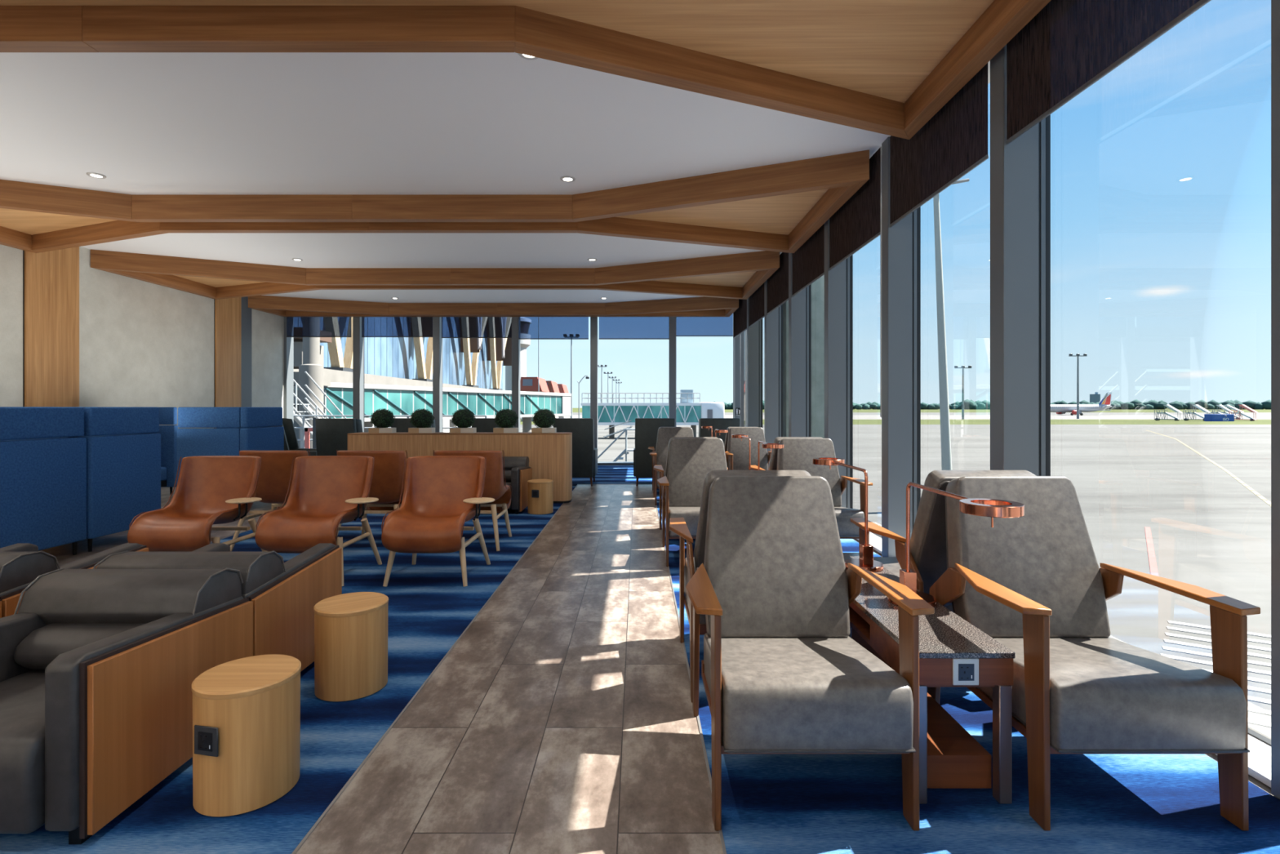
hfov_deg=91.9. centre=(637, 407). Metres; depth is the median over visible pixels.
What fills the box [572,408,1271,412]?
ground
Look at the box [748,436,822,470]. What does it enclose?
lounge chair
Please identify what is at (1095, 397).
office tower
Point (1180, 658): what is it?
bar
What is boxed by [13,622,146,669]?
lumbar cushion
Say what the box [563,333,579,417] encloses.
floodlight mast
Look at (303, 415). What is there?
guard railing
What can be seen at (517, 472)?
sofa
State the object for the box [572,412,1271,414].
ground
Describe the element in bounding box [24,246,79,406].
trim
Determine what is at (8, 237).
trim
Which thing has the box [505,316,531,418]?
control tower
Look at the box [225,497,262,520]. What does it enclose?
tray
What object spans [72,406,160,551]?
partition
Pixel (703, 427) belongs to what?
reading lamp
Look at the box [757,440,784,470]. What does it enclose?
reading lamp
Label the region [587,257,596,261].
recessed light
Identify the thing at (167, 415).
partition
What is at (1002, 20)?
trim
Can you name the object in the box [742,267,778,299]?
trim
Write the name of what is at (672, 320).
window
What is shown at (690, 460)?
lounge chair
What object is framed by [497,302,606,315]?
trim
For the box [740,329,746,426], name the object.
concrete column
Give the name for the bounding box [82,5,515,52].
ceiling beam
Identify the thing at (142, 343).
wall
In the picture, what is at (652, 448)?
lounge chair
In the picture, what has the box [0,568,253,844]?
sofa
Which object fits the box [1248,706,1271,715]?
bar
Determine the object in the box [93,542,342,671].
sofa
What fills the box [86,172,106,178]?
recessed light
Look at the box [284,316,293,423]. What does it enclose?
window
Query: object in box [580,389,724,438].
bridge
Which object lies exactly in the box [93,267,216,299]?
trim
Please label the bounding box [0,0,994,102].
ceiling panel
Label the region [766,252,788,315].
roller blind
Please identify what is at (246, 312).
trim
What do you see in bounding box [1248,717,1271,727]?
bar
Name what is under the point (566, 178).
recessed light
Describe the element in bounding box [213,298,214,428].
trim
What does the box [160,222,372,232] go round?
trim
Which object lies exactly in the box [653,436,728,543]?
lounge chair
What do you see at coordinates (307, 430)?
frame
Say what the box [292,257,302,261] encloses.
recessed light
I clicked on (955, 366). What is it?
floodlight mast
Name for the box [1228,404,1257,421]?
stairs
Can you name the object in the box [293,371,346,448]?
stair
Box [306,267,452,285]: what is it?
trim
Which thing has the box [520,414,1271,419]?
ground
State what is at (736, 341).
window
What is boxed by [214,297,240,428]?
trim
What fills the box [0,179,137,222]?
trim
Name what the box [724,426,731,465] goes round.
lounge chair
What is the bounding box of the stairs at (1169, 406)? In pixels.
[1154,404,1182,420]
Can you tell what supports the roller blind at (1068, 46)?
attached to the window mullion at (1264, 757)
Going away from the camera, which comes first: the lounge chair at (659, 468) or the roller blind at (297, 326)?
the lounge chair at (659, 468)
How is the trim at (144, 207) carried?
attached to the ceiling
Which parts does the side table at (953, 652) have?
leg, leg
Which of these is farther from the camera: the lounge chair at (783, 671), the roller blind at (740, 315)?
the roller blind at (740, 315)
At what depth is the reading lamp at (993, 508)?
2.16 m
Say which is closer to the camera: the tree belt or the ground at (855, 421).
the ground at (855, 421)
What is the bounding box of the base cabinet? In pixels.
[347,431,572,502]
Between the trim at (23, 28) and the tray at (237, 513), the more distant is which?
the tray at (237, 513)
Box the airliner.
[1050,391,1115,415]
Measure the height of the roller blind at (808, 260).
0.817 m
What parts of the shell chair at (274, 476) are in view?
leg, cross rail, leg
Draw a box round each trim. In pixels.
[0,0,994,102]
[0,5,98,52]
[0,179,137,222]
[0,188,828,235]
[0,226,35,253]
[22,249,24,406]
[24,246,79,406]
[31,220,168,253]
[90,248,307,285]
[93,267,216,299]
[131,194,355,222]
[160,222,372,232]
[173,271,756,287]
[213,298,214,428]
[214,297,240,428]
[216,282,319,299]
[240,296,251,407]
[248,295,389,315]
[250,307,285,316]
[285,310,506,316]
[291,484,577,853]
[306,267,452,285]
[316,285,458,289]
[351,194,574,222]
[368,222,577,232]
[388,302,497,315]
[450,267,596,285]
[457,285,597,289]
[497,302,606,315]
[506,309,725,316]
[572,149,869,222]
[577,217,792,253]
[594,250,779,285]
[596,280,746,299]
[604,296,738,315]
[656,505,726,853]
[724,307,737,316]
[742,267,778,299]
[788,178,869,253]
[904,0,1051,139]
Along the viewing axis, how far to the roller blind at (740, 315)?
13.70 m
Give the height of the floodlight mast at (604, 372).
21.386 m
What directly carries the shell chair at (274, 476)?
on the floor
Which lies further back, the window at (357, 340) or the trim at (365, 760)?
the window at (357, 340)
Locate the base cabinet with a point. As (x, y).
(549, 455)
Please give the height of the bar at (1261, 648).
0.022 m
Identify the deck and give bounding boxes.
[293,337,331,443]
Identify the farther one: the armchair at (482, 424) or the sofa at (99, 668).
the armchair at (482, 424)
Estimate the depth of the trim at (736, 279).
11.55 m
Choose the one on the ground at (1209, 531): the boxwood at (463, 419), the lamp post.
the lamp post
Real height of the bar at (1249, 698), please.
0.022 m
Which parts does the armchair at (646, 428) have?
arm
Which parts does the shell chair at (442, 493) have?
leg, leg, leg, cross rail, leg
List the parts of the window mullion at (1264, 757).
sill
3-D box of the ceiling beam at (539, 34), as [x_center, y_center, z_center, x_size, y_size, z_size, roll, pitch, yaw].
[0.739,-2.303,4.325,3.212,0.285,0.120,0,0,-23]
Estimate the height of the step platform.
2.933 m
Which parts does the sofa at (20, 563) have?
arm, arm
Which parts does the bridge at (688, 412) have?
roof railing, cab door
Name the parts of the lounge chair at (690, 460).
armrest, leg, leg, seat frame, seat, backrest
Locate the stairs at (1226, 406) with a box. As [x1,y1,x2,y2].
[1212,404,1244,418]
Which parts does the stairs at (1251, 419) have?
support frame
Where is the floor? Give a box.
[0,465,1279,853]
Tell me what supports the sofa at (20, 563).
on the floor
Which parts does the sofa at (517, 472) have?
seat, arm, panel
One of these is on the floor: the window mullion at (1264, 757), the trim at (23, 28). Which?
the window mullion at (1264, 757)
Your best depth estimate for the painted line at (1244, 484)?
35.60 m
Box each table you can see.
[191,653,301,816]
[313,591,388,701]
[527,479,553,514]
[842,552,1015,803]
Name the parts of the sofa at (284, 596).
arm, arm, panel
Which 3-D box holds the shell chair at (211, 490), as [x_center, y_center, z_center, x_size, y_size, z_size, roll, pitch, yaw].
[-3.494,0.902,5.064,0.821,0.967,0.793,0,0,0]
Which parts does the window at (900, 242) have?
sill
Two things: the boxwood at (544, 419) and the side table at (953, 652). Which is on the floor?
the side table at (953, 652)
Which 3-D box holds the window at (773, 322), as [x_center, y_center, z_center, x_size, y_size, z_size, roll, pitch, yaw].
[2.415,-0.530,11.723,0.310,3.820,1.757,0,0,0]
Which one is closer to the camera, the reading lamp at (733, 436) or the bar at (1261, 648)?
the reading lamp at (733, 436)
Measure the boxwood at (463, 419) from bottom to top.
0.363 m
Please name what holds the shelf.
attached to the side table at (953, 652)
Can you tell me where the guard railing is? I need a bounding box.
[293,414,487,448]
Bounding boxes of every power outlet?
[194,724,217,756]
[531,489,538,497]
[952,657,978,684]
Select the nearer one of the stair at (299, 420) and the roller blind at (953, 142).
the roller blind at (953, 142)
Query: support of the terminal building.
on the ground at (1209, 531)
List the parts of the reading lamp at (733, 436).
arm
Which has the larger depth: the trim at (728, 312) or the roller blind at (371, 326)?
the roller blind at (371, 326)
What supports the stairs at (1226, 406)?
on the ground at (855, 421)
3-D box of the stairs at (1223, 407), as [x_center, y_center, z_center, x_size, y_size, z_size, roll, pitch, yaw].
[182.492,1.576,193.613,2.000,4.791,5.745,0,0,-32]
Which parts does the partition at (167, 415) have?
seat, seat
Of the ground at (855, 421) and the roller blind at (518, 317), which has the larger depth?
the ground at (855, 421)
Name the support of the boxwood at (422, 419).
on the base cabinet
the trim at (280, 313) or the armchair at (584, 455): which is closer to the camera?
the armchair at (584, 455)
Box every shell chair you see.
[127,455,266,551]
[230,449,310,551]
[254,455,382,586]
[335,449,407,536]
[381,455,494,586]
[433,449,511,551]
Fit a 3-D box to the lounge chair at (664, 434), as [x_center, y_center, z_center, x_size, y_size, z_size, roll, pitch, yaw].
[0.587,0.842,9.102,0.816,1.077,0.855,0,0,0]
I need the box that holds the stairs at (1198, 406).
[1182,404,1209,420]
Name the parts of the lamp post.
lamp arm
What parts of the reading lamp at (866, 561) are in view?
arm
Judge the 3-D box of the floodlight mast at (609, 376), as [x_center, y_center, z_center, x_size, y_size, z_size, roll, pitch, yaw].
[-13.929,-6.703,350.000,4.260,21.366,0.600,0,0,0]
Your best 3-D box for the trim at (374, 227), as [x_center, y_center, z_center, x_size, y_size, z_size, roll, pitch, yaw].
[-2.000,-2.303,7.610,2.548,0.285,0.120,0,0,0]
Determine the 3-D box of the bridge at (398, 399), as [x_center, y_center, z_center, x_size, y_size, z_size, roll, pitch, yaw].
[-12.808,1.305,47.633,2.550,5.350,29.392,0,0,21]
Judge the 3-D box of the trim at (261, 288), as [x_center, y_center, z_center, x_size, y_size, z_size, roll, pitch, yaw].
[-7.130,-2.303,11.820,2.857,0.285,0.120,0,0,22]
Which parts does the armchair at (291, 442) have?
arm, arm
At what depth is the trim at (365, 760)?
2.64 m
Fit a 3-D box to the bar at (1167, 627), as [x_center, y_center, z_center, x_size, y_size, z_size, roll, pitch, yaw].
[11.659,3.979,9.810,5.000,0.022,0.150,0,0,33]
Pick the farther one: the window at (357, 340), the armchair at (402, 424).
the window at (357, 340)
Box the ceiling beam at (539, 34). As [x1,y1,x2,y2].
[515,5,909,139]
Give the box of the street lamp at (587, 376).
[577,375,589,417]
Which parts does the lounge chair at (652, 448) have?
leg, leg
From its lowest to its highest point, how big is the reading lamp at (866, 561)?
0.527 m
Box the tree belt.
[712,399,1271,409]
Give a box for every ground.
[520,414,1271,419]
[520,419,1271,424]
[520,424,1271,426]
[520,426,1271,738]
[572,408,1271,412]
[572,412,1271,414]
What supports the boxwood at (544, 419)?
on the base cabinet
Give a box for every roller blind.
[286,316,351,337]
[361,316,432,337]
[441,337,511,337]
[518,317,588,339]
[599,337,669,339]
[675,335,733,336]
[733,298,746,338]
[748,283,764,328]
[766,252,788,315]
[791,223,824,297]
[829,146,881,417]
[889,62,988,227]
[1005,0,1211,144]
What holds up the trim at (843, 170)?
attached to the ceiling
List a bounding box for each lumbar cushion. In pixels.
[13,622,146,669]
[502,470,511,481]
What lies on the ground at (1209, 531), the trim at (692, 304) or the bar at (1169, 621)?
the bar at (1169, 621)
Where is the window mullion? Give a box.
[990,44,1050,475]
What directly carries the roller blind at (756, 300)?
attached to the window at (754, 333)
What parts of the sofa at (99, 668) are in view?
seat, arm, arm, panel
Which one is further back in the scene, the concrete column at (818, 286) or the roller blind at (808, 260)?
the concrete column at (818, 286)
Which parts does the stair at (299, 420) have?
stair frame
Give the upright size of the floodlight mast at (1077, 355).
22.737 m
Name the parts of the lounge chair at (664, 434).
armrest, leg, leg, seat, backrest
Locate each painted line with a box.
[1144,526,1158,576]
[1146,430,1271,506]
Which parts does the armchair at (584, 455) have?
arm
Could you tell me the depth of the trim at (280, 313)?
14.24 m
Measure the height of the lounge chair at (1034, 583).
1.077 m
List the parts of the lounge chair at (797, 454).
backrest, leg, seat, seat frame, armrest, leg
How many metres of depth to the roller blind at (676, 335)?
14.81 m
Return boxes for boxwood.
[368,408,395,432]
[408,408,435,432]
[449,408,476,432]
[493,408,518,432]
[531,408,556,432]
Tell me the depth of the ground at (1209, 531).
26.36 m
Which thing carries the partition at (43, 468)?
on the floor
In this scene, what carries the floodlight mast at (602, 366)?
on the ground at (855, 416)
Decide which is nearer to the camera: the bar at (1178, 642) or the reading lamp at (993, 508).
the reading lamp at (993, 508)
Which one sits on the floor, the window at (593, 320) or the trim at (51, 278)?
the window at (593, 320)
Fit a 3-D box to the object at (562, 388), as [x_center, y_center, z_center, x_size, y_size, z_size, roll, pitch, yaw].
[-29.554,-2.352,236.550,5.859,12.664,14.900,0,0,0]
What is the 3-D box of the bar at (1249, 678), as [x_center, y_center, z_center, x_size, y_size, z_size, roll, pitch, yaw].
[10.216,3.979,8.261,5.000,0.022,0.150,0,0,33]
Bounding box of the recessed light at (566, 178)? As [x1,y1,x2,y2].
[560,175,575,182]
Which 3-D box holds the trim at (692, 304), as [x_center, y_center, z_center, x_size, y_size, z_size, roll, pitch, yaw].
[0.737,-2.303,13.975,3.152,0.285,0.120,0,0,20]
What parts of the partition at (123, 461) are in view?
leg, head panel, panel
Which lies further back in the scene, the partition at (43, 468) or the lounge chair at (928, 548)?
the partition at (43, 468)
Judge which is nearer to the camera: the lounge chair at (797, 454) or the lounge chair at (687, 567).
the lounge chair at (687, 567)
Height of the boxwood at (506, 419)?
0.363 m
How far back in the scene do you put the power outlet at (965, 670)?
2.14 m
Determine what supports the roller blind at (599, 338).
attached to the window at (593, 320)
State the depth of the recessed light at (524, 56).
4.29 m
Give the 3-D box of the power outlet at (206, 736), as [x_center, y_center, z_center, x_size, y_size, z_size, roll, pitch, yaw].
[-1.445,1.118,2.075,0.093,0.097,0.025,0,0,0]
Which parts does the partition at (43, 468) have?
head panel, leg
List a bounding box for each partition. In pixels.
[0,406,86,555]
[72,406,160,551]
[145,407,177,495]
[177,407,284,481]
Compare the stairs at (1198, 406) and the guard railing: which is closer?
the guard railing
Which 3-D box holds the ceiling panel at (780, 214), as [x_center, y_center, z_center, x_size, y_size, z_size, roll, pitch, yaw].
[-3.120,-2.406,7.276,10.400,0.073,2.471,0,0,0]
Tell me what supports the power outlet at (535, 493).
attached to the table at (540, 491)
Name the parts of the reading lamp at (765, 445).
arm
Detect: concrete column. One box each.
[298,337,323,448]
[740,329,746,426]
[782,275,824,438]
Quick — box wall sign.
[735,408,740,416]
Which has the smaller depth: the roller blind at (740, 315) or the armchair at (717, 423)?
the armchair at (717, 423)
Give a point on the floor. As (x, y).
(562, 720)
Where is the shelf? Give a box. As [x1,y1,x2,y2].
[927,693,991,788]
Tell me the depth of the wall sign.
14.77 m
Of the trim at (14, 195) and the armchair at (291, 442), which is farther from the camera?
the armchair at (291, 442)
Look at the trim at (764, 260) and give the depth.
10.14 m
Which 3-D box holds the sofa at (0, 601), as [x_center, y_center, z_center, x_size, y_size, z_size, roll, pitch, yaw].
[-3.225,1.033,2.314,0.792,0.693,0.889,0,0,0]
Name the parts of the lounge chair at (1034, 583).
leg, armrest, backrest, leg, seat frame, seat, leg, armrest, leg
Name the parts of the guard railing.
post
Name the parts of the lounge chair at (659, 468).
armrest, leg, leg, backrest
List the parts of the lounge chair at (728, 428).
backrest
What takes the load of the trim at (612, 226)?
attached to the ceiling
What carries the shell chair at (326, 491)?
on the floor
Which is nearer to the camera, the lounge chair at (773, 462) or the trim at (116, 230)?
the lounge chair at (773, 462)
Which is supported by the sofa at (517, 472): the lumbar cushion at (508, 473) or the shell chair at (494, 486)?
the lumbar cushion at (508, 473)
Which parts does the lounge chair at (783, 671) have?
leg, armrest, leg, backrest, seat frame, seat, leg, armrest, leg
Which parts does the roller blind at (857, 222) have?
pull chain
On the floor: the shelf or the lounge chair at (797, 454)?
the lounge chair at (797, 454)
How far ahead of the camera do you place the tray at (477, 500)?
5.00 m
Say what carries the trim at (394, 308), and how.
attached to the ceiling
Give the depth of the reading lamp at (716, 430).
8.71 m
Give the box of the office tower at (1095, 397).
[1089,391,1100,403]
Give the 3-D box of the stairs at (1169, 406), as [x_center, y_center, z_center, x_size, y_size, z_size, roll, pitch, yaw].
[160.791,1.576,187.411,2.000,4.791,6.219,0,0,-32]
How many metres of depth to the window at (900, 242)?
5.58 m
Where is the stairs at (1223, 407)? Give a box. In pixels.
[1207,404,1233,413]
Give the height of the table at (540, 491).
0.420 m
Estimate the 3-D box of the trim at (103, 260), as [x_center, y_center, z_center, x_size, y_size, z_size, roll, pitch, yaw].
[-7.133,-2.303,10.255,2.963,0.285,0.120,0,0,-26]
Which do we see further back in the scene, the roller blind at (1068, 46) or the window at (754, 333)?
the window at (754, 333)
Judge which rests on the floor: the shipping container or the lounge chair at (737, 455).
the lounge chair at (737, 455)
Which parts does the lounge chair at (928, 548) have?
leg, armrest, leg, seat, backrest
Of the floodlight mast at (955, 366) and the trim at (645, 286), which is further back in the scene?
the floodlight mast at (955, 366)
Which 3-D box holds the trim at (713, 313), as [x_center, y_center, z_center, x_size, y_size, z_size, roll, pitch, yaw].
[-0.461,-2.303,14.720,5.318,0.285,0.120,0,0,0]
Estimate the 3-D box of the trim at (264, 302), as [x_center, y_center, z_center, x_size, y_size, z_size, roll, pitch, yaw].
[-7.131,-2.303,13.975,2.869,0.285,0.120,0,0,-22]
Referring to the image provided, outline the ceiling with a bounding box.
[0,52,990,302]
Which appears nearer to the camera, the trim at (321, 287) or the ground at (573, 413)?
the trim at (321, 287)
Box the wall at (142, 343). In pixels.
[0,244,284,428]
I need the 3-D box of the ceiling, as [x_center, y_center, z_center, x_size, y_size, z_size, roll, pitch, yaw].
[-3.050,-2.590,4.975,11.400,0.300,20.350,0,0,0]
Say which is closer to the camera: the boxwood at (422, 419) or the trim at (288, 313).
the boxwood at (422, 419)
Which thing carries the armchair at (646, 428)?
on the floor
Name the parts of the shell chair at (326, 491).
leg, cross rail, leg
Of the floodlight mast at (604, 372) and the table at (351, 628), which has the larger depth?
the floodlight mast at (604, 372)
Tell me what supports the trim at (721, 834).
on the floor
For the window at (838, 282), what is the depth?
7.33 m
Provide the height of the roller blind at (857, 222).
2.527 m
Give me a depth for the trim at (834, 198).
7.10 m
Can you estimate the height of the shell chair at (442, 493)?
0.967 m
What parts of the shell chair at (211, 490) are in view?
leg, cross rail, leg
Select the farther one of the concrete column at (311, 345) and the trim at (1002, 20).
the concrete column at (311, 345)
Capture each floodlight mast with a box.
[537,316,538,391]
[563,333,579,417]
[597,364,607,403]
[604,372,612,403]
[608,376,616,403]
[954,365,971,419]
[1068,353,1087,418]
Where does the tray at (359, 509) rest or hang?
on the shell chair at (326, 491)
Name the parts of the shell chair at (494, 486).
cross rail, leg, leg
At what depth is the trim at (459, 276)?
10.84 m
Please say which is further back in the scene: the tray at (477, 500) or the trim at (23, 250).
the trim at (23, 250)
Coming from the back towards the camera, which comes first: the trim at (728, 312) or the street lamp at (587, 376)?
the street lamp at (587, 376)
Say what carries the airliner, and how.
on the ground at (855, 416)
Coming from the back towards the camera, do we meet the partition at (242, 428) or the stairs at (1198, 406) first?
the stairs at (1198, 406)
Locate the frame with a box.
[304,417,318,448]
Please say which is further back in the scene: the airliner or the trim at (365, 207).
the airliner
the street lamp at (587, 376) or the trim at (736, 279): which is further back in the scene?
the street lamp at (587, 376)
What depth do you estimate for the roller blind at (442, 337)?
14.81 m
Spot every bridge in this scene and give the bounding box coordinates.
[293,382,571,431]
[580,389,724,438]
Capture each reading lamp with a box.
[702,426,713,436]
[714,428,728,436]
[731,434,751,470]
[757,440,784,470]
[812,457,884,572]
[887,481,1024,607]
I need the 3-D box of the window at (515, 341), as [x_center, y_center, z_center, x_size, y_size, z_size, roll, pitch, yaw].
[-2.060,-0.530,14.890,1.880,3.820,0.420,0,0,0]
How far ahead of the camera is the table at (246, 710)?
2.12 m
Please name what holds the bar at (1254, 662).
on the ground at (1209, 531)
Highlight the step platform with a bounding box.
[597,428,635,461]
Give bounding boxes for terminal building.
[293,316,511,431]
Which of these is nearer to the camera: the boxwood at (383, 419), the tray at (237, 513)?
the tray at (237, 513)
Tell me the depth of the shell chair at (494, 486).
6.08 m
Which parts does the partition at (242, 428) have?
head panel, panel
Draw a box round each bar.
[1160,653,1271,675]
[1161,645,1271,666]
[1163,639,1271,658]
[1164,632,1271,651]
[1166,626,1271,644]
[1167,620,1271,637]
[1202,668,1271,684]
[1247,685,1271,693]
[1247,695,1271,704]
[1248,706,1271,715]
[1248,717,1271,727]
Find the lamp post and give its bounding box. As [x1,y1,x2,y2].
[933,178,968,470]
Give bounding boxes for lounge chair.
[648,426,661,496]
[649,426,693,505]
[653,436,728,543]
[657,438,727,566]
[669,470,811,702]
[685,475,934,830]
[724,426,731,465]
[724,426,771,470]
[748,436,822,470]
[777,438,872,538]
[850,470,1035,612]
[927,475,1260,830]
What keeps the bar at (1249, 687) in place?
on the ground at (1209, 531)
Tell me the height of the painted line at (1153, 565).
0.022 m
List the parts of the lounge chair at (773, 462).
armrest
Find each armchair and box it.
[281,417,316,456]
[315,417,363,455]
[391,417,435,431]
[471,417,514,431]
[553,417,597,486]
[633,417,675,486]
[698,417,739,443]
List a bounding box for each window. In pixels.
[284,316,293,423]
[352,316,364,431]
[432,316,442,431]
[511,316,519,431]
[590,316,633,465]
[668,316,675,426]
[733,334,740,426]
[746,297,762,427]
[764,280,782,469]
[788,253,811,436]
[824,218,853,508]
[857,136,920,557]
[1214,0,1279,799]
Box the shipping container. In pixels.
[1204,413,1234,421]
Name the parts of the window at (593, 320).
sill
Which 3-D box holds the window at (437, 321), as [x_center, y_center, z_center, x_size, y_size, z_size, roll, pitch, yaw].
[-3.945,-0.530,14.890,1.890,3.820,0.420,0,0,0]
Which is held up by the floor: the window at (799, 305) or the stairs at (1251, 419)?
the window at (799, 305)
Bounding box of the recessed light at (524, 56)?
[518,53,537,59]
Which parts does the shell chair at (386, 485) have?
leg, cross rail, leg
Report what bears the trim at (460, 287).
attached to the ceiling
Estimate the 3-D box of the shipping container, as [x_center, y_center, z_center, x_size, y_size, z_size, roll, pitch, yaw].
[166.629,2.955,177.145,6.400,2.050,2.510,0,0,0]
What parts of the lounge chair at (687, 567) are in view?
armrest, leg, leg, seat, seat frame, backrest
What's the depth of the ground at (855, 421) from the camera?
163.27 m
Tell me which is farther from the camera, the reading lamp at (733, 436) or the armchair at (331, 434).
the armchair at (331, 434)
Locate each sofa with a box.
[0,542,148,617]
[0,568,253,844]
[0,600,1,617]
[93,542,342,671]
[502,456,532,514]
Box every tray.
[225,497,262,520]
[345,497,378,520]
[462,497,494,503]

